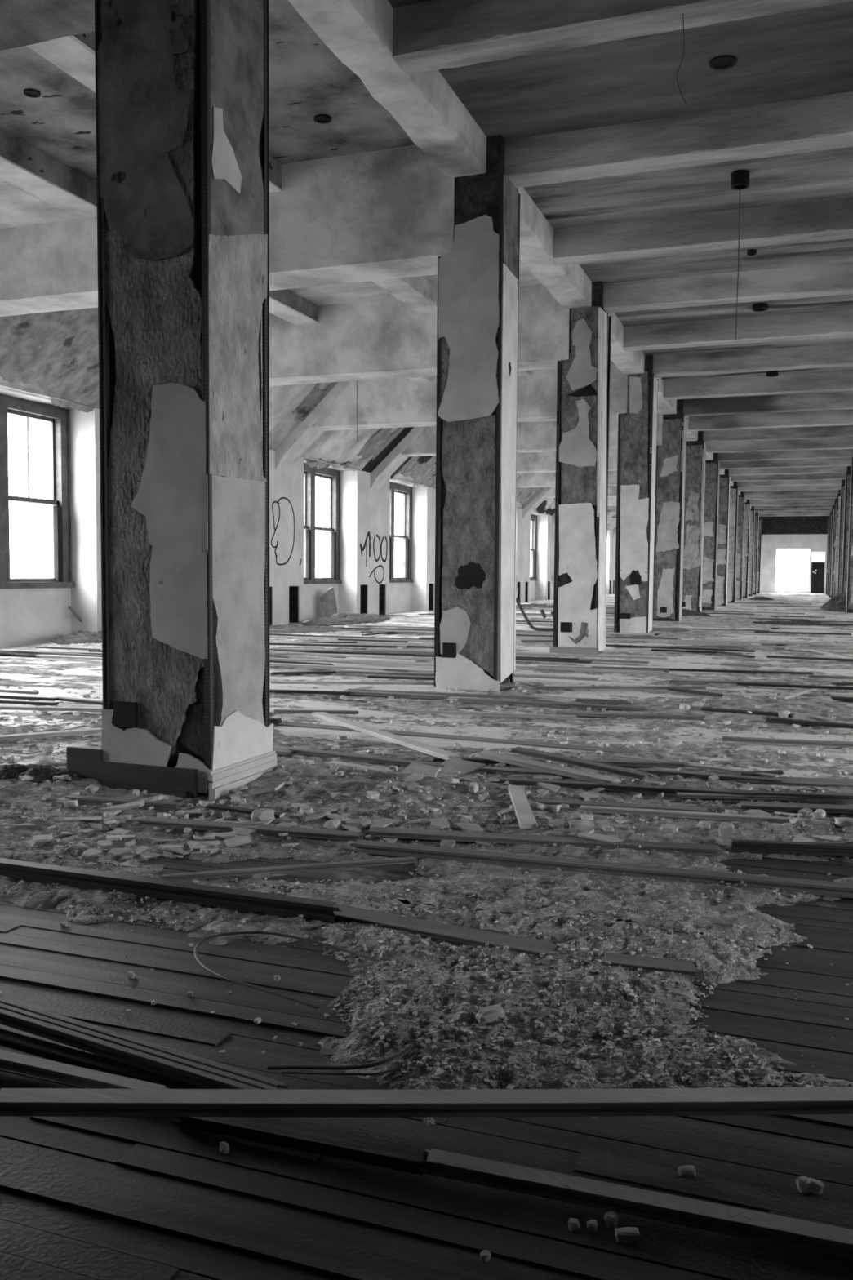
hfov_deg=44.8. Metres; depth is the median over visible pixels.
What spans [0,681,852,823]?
chips
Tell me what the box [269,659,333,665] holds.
wooden floorboards
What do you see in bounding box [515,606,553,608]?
wooden floorboards
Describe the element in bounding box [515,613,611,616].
wooden floorboards
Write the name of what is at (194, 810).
flake
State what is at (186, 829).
flake
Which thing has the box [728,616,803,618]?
wooden floorboards
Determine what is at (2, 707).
wooden floorboards
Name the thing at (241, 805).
flake
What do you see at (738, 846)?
wooden floorboards
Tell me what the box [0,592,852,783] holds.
debris
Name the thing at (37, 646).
wooden floorboards
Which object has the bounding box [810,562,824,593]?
door
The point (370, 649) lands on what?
wooden floorboards
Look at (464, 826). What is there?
flake
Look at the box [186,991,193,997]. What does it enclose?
lump
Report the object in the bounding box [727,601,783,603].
wooden floorboards
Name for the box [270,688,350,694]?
wooden floorboards
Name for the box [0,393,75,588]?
window
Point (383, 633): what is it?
wooden floorboards
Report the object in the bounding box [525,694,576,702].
wooden floorboards
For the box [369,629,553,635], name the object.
wooden floorboards
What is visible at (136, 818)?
flake
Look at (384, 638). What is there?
wooden floorboards
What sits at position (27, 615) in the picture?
wall
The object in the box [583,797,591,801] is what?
flake
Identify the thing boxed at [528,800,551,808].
flake
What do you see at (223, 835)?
flake
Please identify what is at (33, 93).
ceiling box
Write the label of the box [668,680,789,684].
wooden floorboards
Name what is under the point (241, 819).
flake
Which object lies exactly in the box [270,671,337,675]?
wooden floorboards
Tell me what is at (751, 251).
ceiling box
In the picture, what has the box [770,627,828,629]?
wooden floorboards
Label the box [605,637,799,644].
wooden floorboards
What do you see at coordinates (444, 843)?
lump
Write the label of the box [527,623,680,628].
wooden floorboards
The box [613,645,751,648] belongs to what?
wooden floorboards
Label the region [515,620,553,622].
wooden floorboards
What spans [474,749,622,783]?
wooden floorboards
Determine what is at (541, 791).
flake
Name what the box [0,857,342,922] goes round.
wooden floorboards
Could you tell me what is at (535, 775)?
flake
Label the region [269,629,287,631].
wooden floorboards
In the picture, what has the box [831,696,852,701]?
wooden floorboards
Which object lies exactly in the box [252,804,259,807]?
flake
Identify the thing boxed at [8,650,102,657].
wooden floorboards
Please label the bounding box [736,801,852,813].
wooden floorboards
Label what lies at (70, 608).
leaning stick
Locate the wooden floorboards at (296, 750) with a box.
[288,747,444,767]
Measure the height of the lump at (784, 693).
0.044 m
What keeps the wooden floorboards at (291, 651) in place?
on the rubble
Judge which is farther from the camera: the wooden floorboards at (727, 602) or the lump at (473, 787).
the wooden floorboards at (727, 602)
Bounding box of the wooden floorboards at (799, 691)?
[774,688,817,699]
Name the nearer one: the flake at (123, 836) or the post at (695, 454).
the flake at (123, 836)
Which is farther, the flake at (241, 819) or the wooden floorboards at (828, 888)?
the flake at (241, 819)
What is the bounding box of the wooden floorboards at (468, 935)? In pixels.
[333,904,558,956]
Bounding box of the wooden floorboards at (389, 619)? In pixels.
[389,618,434,623]
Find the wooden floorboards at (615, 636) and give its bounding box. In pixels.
[614,635,678,639]
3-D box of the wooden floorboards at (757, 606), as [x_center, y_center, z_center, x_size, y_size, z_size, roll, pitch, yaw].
[11.033,-0.957,29.720,2.993,0.020,0.090,2,4,19]
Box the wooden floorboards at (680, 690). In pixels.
[666,687,724,696]
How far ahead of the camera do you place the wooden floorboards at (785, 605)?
29.67 m
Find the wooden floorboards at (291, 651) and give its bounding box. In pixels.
[273,649,579,660]
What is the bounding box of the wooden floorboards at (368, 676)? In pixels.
[367,675,434,679]
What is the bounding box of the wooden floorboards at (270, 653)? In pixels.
[269,652,288,655]
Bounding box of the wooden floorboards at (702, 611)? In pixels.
[702,610,805,613]
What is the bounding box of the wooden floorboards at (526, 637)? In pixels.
[515,635,553,638]
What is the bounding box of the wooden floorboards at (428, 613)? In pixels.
[427,613,542,616]
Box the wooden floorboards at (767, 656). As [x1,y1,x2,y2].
[765,655,852,661]
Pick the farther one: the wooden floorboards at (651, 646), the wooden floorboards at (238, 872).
the wooden floorboards at (651, 646)
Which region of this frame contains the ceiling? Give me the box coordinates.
[0,0,852,537]
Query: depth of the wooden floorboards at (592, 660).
10.50 m
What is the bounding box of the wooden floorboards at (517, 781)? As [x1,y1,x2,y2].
[496,777,758,798]
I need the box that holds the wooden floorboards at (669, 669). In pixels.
[591,666,813,675]
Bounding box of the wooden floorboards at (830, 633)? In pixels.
[754,631,851,635]
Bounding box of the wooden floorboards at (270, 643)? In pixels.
[269,642,397,647]
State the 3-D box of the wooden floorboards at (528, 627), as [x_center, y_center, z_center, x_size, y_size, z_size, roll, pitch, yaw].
[2.161,-0.185,16.583,1.069,0.020,0.092,2,4,20]
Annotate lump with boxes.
[59,921,67,927]
[126,971,135,978]
[151,1000,155,1004]
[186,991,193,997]
[218,1141,229,1154]
[250,808,275,821]
[253,1017,262,1024]
[274,974,280,982]
[298,806,314,814]
[323,819,341,829]
[346,818,370,829]
[368,822,384,828]
[389,765,397,771]
[395,771,423,782]
[403,726,415,730]
[419,818,431,826]
[440,840,455,848]
[468,782,478,792]
[475,1004,505,1023]
[480,1249,491,1262]
[530,801,544,809]
[548,818,565,826]
[568,819,590,827]
[568,1217,580,1231]
[586,1219,597,1232]
[601,825,614,831]
[604,1210,617,1228]
[614,1226,639,1244]
[659,824,678,832]
[677,1164,696,1176]
[679,702,690,710]
[691,701,703,706]
[696,820,711,830]
[719,822,733,835]
[777,709,790,718]
[780,692,795,698]
[789,817,804,824]
[795,1175,810,1193]
[808,1177,824,1195]
[812,808,826,818]
[835,817,852,826]
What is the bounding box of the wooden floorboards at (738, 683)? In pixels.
[736,682,852,689]
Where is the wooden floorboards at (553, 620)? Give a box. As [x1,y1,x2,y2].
[552,620,666,624]
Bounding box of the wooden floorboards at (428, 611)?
[428,611,541,614]
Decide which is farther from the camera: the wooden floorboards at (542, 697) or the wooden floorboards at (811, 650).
the wooden floorboards at (811, 650)
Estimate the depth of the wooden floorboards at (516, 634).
14.35 m
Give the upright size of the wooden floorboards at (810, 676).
0.020 m
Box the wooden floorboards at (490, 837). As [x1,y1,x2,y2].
[367,826,720,855]
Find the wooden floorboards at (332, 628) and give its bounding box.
[331,628,426,633]
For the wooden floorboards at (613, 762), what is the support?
on the rubble
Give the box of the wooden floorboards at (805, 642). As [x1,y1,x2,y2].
[760,642,808,645]
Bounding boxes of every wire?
[356,381,358,441]
[676,13,686,105]
[735,185,740,339]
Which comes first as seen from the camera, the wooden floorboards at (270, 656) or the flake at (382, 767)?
the flake at (382, 767)
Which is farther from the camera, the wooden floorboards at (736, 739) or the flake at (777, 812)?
the wooden floorboards at (736, 739)
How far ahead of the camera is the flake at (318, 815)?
3.69 m
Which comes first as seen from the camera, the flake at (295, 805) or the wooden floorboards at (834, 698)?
the flake at (295, 805)
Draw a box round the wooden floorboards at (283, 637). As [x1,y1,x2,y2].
[269,635,434,642]
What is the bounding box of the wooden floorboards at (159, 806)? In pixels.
[64,795,182,812]
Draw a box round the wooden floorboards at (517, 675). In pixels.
[269,662,599,680]
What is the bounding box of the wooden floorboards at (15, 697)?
[0,694,58,701]
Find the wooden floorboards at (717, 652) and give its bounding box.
[715,651,755,657]
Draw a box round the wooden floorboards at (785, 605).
[785,604,822,606]
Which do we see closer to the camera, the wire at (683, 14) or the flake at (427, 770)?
the flake at (427, 770)
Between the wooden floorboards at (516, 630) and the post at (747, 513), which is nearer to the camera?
the wooden floorboards at (516, 630)
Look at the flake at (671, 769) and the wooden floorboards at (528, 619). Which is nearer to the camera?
the flake at (671, 769)
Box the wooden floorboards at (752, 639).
[702,638,759,640]
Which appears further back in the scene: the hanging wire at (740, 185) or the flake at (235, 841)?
the hanging wire at (740, 185)
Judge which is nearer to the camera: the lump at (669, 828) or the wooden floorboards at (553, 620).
the lump at (669, 828)
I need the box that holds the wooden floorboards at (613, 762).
[582,759,689,767]
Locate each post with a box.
[66,0,278,799]
[434,134,519,691]
[550,280,611,654]
[613,354,657,633]
[653,399,686,623]
[682,431,706,612]
[702,453,719,610]
[715,469,730,605]
[727,481,738,602]
[735,491,745,599]
[742,499,751,598]
[747,506,755,595]
[752,511,759,595]
[756,516,762,593]
[825,515,829,594]
[826,511,831,595]
[829,505,834,597]
[831,497,837,598]
[834,489,840,595]
[837,479,844,595]
[841,466,851,593]
[845,456,852,613]
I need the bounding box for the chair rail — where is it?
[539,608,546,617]
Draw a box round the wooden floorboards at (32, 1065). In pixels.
[0,1048,169,1088]
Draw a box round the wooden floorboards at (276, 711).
[273,709,359,714]
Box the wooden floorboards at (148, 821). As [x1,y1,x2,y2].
[136,817,364,841]
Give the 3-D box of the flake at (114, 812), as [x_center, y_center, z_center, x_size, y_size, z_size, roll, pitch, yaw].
[-1.161,0.638,3.815,0.035,0.016,0.067,2,4,20]
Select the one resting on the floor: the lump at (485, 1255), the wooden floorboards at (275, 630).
the lump at (485, 1255)
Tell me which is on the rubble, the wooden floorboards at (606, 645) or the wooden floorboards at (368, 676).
the wooden floorboards at (606, 645)
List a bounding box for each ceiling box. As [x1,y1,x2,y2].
[23,88,40,97]
[313,114,331,124]
[709,54,737,70]
[730,169,749,190]
[746,248,756,255]
[752,302,768,311]
[766,370,777,377]
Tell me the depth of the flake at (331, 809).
3.84 m
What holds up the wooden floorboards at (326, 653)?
on the floor
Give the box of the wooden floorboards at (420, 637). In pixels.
[417,637,434,639]
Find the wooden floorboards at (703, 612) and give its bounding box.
[702,612,754,614]
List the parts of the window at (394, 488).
sash, sash, sill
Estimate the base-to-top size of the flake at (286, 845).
0.013 m
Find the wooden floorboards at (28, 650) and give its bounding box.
[27,649,316,659]
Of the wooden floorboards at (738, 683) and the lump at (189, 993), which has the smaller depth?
the lump at (189, 993)
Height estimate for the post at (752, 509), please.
4.180 m
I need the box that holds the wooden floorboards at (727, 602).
[727,602,781,604]
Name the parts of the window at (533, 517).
sash, sash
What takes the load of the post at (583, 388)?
on the floor
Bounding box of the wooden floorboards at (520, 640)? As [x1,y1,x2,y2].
[520,640,552,641]
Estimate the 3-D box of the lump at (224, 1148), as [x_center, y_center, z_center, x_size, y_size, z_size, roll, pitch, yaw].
[-0.315,0.791,1.611,0.013,0.017,0.016,-1,4,-27]
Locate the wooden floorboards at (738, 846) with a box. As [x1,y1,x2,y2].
[731,840,852,856]
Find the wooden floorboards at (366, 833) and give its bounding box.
[360,831,514,844]
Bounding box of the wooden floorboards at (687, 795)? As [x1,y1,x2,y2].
[676,792,809,799]
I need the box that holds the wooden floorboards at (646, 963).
[600,952,697,976]
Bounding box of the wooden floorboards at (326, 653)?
[325,653,434,658]
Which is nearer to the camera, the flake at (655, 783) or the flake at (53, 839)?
the flake at (53, 839)
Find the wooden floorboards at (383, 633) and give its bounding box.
[361,631,395,635]
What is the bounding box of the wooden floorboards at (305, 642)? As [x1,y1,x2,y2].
[304,641,358,643]
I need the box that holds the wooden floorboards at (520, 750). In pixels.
[509,746,651,779]
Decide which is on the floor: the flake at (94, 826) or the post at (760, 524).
the post at (760, 524)
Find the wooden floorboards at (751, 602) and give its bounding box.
[751,602,812,604]
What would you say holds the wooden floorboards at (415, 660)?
on the floor
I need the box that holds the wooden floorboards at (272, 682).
[270,680,434,684]
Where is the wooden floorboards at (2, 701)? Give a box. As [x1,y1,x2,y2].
[0,699,59,706]
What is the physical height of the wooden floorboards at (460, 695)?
0.020 m
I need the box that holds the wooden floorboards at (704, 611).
[704,610,751,612]
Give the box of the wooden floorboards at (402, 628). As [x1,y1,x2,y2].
[402,627,434,629]
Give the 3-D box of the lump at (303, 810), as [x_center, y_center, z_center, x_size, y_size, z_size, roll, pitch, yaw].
[-0.442,0.636,3.837,0.048,0.033,0.060,-1,4,-24]
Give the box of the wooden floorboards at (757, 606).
[756,605,821,607]
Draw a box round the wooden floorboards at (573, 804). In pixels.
[535,798,709,812]
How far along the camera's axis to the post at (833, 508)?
44.83 m
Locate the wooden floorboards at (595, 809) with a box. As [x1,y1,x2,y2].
[577,804,810,824]
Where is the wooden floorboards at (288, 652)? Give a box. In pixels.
[269,650,434,661]
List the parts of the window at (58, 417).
sash, sash, sill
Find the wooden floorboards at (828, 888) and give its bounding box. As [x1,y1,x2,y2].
[349,839,852,897]
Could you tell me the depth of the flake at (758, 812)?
3.87 m
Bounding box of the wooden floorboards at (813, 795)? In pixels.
[735,789,852,800]
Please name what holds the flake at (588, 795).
on the rubble
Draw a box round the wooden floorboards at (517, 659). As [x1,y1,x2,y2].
[343,650,592,663]
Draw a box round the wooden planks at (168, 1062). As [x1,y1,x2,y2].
[0,996,288,1088]
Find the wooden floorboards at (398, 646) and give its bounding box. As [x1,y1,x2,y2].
[269,641,406,647]
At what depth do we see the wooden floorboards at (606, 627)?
16.67 m
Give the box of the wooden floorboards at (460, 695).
[346,688,627,703]
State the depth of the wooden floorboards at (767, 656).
11.03 m
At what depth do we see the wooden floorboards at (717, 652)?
11.47 m
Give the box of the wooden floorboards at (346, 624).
[346,624,434,628]
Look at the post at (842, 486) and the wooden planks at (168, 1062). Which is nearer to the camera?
the wooden planks at (168, 1062)
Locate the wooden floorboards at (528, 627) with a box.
[528,626,553,628]
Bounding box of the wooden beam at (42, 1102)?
[0,1086,852,1117]
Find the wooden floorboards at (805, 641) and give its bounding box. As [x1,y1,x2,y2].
[777,640,812,649]
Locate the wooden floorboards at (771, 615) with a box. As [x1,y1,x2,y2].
[770,615,825,617]
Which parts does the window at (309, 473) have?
sash, sash, sill, sash, sash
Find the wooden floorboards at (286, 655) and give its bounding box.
[269,654,434,664]
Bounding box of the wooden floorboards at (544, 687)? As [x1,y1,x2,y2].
[536,685,706,689]
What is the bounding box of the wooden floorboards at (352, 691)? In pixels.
[342,689,448,698]
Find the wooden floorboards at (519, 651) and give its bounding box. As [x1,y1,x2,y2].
[519,651,558,653]
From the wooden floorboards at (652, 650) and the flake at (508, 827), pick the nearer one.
the flake at (508, 827)
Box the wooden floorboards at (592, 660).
[382,650,649,663]
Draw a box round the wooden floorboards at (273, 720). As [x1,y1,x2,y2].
[270,717,281,724]
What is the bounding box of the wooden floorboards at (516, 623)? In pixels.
[515,622,553,624]
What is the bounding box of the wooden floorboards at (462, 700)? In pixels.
[456,697,647,711]
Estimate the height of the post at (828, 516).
4.180 m
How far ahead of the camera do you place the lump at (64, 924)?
2.62 m
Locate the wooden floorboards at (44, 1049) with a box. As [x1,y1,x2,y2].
[0,1028,204,1088]
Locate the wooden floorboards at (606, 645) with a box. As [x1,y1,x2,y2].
[605,644,755,652]
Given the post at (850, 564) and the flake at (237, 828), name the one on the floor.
the post at (850, 564)
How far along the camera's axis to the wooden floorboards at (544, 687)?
8.07 m
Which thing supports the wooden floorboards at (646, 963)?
on the rubble
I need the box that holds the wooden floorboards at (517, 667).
[324,658,663,674]
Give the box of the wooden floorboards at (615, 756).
[608,754,778,777]
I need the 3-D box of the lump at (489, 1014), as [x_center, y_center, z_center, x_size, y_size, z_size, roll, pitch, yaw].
[0.126,0.749,2.070,0.064,0.023,0.032,-2,5,-36]
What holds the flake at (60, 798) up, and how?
on the rubble
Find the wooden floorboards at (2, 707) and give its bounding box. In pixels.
[0,705,102,711]
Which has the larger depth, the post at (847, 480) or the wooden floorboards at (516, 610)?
the post at (847, 480)
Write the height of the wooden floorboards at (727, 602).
0.020 m
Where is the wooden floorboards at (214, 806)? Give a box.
[204,803,283,817]
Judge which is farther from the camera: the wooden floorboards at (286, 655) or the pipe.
the pipe
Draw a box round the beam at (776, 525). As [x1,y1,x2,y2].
[761,515,828,534]
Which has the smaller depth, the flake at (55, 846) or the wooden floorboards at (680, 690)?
the flake at (55, 846)
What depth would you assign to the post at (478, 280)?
7.91 m
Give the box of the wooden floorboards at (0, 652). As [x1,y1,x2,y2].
[0,652,40,655]
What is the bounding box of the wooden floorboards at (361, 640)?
[337,639,408,642]
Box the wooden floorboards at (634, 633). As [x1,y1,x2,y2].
[515,629,654,635]
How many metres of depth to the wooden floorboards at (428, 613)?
21.88 m
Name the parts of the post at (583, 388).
baseboard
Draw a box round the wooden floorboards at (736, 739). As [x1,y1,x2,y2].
[720,735,852,747]
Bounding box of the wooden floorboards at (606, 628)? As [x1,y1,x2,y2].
[605,627,689,631]
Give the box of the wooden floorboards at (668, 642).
[657,641,852,650]
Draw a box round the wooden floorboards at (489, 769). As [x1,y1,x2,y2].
[475,766,618,777]
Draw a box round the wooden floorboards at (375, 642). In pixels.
[317,640,434,645]
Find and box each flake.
[12,823,35,826]
[21,840,35,845]
[30,817,44,821]
[32,834,53,842]
[48,838,59,841]
[53,845,63,848]
[54,816,102,820]
[56,796,67,800]
[56,800,67,804]
[60,831,75,835]
[75,842,87,847]
[78,828,93,832]
[81,848,102,856]
[89,822,102,831]
[97,799,145,811]
[97,840,112,845]
[101,816,110,822]
[102,809,121,814]
[102,819,116,824]
[106,835,121,840]
[107,829,130,835]
[108,847,131,855]
[111,814,128,823]
[117,835,134,837]
[120,854,133,859]
[124,839,135,845]
[131,817,142,820]
[135,848,142,854]
[137,845,147,850]
[140,852,161,857]
[155,839,175,841]
[160,844,183,849]
[163,849,173,859]
[164,844,189,854]
[165,827,176,831]
[173,854,183,857]
[175,809,184,814]
[183,827,191,832]
[184,808,201,813]
[187,840,200,850]
[191,844,206,848]
[193,835,203,840]
[199,800,213,806]
[199,840,220,844]
[200,847,208,853]
[202,835,216,839]
[207,800,215,803]
[207,848,218,853]
[211,832,234,838]
[217,820,235,822]
[224,835,251,848]
[229,831,247,835]
[231,826,257,833]
[232,821,250,823]
[235,804,252,808]
[235,833,247,835]
[237,817,246,821]
[238,804,250,807]
[248,782,284,795]
[249,822,262,824]
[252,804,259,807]
[254,818,272,825]
[275,822,297,826]
[278,832,288,835]
[280,842,298,847]
[291,803,307,808]
[305,813,328,821]
[315,807,337,813]
[323,813,351,821]
[338,824,361,831]
[364,835,375,838]
[371,817,392,826]
[375,766,389,768]
[378,836,397,842]
[394,761,441,778]
[406,818,422,823]
[430,817,449,828]
[439,758,485,773]
[452,822,483,831]
[466,804,492,807]
[475,840,492,844]
[481,778,500,781]
[498,786,508,791]
[506,773,533,777]
[506,826,519,828]
[520,770,532,773]
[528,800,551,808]
[531,773,554,779]
[535,782,559,792]
[536,788,548,795]
[547,775,562,780]
[563,777,581,781]
[575,826,594,837]
[577,792,598,798]
[577,833,623,842]
[582,768,600,773]
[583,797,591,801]
[650,781,666,785]
[659,767,675,770]
[679,779,698,783]
[723,764,733,768]
[739,786,752,790]
[742,808,770,815]
[774,811,798,815]
[792,835,816,842]
[813,835,840,839]
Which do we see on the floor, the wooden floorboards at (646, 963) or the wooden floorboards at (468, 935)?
the wooden floorboards at (468, 935)
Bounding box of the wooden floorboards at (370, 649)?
[365,648,668,659]
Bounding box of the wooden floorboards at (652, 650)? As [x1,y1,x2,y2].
[650,648,716,653]
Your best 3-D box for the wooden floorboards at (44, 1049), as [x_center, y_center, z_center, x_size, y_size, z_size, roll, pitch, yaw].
[-0.667,0.764,1.909,0.666,0.014,0.036,2,4,26]
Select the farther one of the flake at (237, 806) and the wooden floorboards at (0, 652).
the wooden floorboards at (0, 652)
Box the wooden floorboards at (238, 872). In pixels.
[160,856,417,880]
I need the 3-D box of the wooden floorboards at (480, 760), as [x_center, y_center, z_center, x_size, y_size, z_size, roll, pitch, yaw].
[0.298,0.570,4.887,0.540,0.018,0.056,1,4,7]
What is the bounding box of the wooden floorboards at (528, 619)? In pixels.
[528,618,719,623]
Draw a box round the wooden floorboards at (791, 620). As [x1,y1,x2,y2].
[791,620,852,622]
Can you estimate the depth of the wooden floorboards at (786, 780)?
4.49 m
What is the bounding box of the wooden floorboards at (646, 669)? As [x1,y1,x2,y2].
[537,665,669,672]
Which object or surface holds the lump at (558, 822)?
on the rubble
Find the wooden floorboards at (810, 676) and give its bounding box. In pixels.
[808,675,852,679]
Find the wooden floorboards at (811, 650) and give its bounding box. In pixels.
[808,648,852,658]
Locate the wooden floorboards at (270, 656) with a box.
[270,656,346,658]
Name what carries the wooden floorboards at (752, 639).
on the rubble
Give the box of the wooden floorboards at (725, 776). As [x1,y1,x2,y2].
[636,768,782,782]
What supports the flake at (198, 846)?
on the rubble
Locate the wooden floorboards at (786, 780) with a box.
[758,776,852,786]
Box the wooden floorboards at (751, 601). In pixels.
[751,600,808,602]
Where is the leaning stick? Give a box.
[67,605,81,622]
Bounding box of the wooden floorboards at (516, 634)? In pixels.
[515,634,681,639]
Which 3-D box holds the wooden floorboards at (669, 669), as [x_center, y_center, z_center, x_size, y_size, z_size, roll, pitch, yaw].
[2.533,0.281,9.585,2.006,0.020,0.066,1,4,12]
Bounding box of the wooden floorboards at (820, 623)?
[819,622,852,624]
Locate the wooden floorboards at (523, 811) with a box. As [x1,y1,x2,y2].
[507,785,537,829]
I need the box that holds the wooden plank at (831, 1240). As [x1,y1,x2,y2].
[417,1148,852,1259]
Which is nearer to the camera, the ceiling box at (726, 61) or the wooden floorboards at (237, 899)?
the wooden floorboards at (237, 899)
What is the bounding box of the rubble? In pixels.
[0,592,852,1124]
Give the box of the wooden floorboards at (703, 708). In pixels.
[700,706,795,717]
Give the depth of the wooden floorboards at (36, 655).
10.33 m
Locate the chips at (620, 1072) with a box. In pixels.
[0,787,852,1089]
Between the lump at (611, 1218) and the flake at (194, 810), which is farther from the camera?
the flake at (194, 810)
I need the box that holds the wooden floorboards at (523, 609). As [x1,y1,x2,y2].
[523,608,553,610]
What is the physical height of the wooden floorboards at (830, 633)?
0.020 m
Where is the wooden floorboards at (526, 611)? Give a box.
[525,610,551,612]
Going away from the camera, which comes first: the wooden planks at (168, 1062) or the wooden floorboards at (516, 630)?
the wooden planks at (168, 1062)
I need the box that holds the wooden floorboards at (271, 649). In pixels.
[269,648,434,653]
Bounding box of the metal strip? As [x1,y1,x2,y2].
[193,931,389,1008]
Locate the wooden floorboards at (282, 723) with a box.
[274,720,641,753]
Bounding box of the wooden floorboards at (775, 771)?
[741,769,785,776]
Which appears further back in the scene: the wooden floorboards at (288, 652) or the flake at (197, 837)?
the wooden floorboards at (288, 652)
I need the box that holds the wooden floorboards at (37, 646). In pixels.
[34,645,101,650]
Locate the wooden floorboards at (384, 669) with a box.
[302,663,408,672]
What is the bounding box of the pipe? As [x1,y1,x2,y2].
[515,597,553,631]
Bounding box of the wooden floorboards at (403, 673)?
[336,670,434,676]
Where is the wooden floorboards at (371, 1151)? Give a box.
[168,1116,428,1174]
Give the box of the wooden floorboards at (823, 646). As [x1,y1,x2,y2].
[808,644,852,648]
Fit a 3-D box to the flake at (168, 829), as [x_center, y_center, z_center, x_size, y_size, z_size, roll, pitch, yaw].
[-0.883,0.652,3.551,0.023,0.010,0.046,2,4,28]
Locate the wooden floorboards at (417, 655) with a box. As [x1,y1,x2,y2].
[413,653,434,657]
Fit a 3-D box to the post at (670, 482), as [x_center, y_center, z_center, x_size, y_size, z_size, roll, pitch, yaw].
[4.583,-2.391,19.542,0.510,4.180,0.488,2,4,20]
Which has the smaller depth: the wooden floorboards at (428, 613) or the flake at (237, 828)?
the flake at (237, 828)
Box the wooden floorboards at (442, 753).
[311,711,461,759]
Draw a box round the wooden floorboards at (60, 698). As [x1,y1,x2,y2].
[53,696,102,705]
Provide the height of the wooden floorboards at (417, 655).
0.020 m
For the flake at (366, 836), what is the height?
0.012 m
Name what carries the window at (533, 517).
in the wall at (27, 615)
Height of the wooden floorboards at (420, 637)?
0.020 m
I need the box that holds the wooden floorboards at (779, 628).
[778,628,852,631]
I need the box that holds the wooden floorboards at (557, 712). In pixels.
[554,710,706,720]
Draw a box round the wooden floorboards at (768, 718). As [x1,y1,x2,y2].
[763,716,852,728]
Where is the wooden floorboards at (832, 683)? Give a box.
[831,682,852,685]
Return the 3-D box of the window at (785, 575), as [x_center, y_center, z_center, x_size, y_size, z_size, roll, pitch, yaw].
[20.024,-3.834,56.573,1.700,2.280,0.060,2,4,20]
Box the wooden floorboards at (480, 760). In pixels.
[432,756,546,764]
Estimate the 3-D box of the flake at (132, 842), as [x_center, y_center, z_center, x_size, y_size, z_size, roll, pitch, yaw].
[-0.959,0.659,3.364,0.038,0.015,0.018,-3,5,-45]
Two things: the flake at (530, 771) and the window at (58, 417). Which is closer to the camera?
the flake at (530, 771)
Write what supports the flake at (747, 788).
on the rubble
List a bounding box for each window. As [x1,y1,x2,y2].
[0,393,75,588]
[303,462,342,584]
[389,482,413,582]
[529,514,537,580]
[776,548,808,591]
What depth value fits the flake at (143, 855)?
3.25 m
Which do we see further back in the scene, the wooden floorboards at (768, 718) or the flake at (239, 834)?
the wooden floorboards at (768, 718)
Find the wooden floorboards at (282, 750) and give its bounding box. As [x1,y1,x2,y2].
[272,745,293,755]
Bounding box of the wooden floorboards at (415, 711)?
[408,709,576,719]
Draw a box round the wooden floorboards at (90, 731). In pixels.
[0,727,102,740]
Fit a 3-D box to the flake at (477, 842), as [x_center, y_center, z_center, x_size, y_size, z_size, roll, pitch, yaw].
[0.185,0.666,3.420,0.054,0.016,0.076,0,4,-12]
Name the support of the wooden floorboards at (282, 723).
on the floor
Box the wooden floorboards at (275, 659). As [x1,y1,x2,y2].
[269,657,434,666]
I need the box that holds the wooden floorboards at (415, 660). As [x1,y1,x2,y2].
[415,660,434,662]
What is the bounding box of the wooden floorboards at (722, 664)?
[720,662,761,667]
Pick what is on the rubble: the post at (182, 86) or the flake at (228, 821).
the flake at (228, 821)
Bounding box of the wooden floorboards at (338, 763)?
[326,760,448,781]
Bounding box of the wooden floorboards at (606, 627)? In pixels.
[605,626,768,631]
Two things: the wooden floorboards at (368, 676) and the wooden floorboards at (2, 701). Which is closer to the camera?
the wooden floorboards at (2, 701)
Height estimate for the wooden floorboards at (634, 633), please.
0.020 m
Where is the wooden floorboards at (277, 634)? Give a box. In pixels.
[269,633,417,639]
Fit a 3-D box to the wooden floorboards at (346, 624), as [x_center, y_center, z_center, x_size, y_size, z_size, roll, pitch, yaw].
[-0.572,-0.219,16.958,1.612,0.020,0.086,2,4,21]
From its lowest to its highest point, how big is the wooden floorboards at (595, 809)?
0.018 m
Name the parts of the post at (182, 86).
baseboard, baseboard, baseboard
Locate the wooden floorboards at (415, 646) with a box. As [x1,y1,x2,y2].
[372,644,434,648]
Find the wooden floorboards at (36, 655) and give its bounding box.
[35,654,102,660]
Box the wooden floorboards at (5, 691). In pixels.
[0,688,39,694]
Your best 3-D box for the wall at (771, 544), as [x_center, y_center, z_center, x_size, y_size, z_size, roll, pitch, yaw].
[20.132,-4.770,56.497,17.500,4.400,0.300,2,4,20]
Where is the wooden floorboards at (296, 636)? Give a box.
[296,635,355,638]
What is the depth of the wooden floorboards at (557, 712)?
6.48 m
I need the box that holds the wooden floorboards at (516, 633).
[515,632,615,637]
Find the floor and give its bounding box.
[0,592,852,1279]
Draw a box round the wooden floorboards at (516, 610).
[515,609,553,611]
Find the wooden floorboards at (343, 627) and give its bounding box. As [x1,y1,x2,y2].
[342,626,434,631]
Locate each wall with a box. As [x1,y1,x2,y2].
[0,408,616,646]
[760,533,827,593]
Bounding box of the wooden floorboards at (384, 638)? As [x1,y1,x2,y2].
[384,638,434,639]
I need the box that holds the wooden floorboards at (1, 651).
[0,649,102,653]
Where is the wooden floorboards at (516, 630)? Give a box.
[515,630,659,635]
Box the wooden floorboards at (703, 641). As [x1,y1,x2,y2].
[688,640,852,645]
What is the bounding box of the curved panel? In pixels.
[320,586,337,617]
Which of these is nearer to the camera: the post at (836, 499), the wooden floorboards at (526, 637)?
the wooden floorboards at (526, 637)
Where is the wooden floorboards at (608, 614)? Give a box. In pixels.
[608,613,735,616]

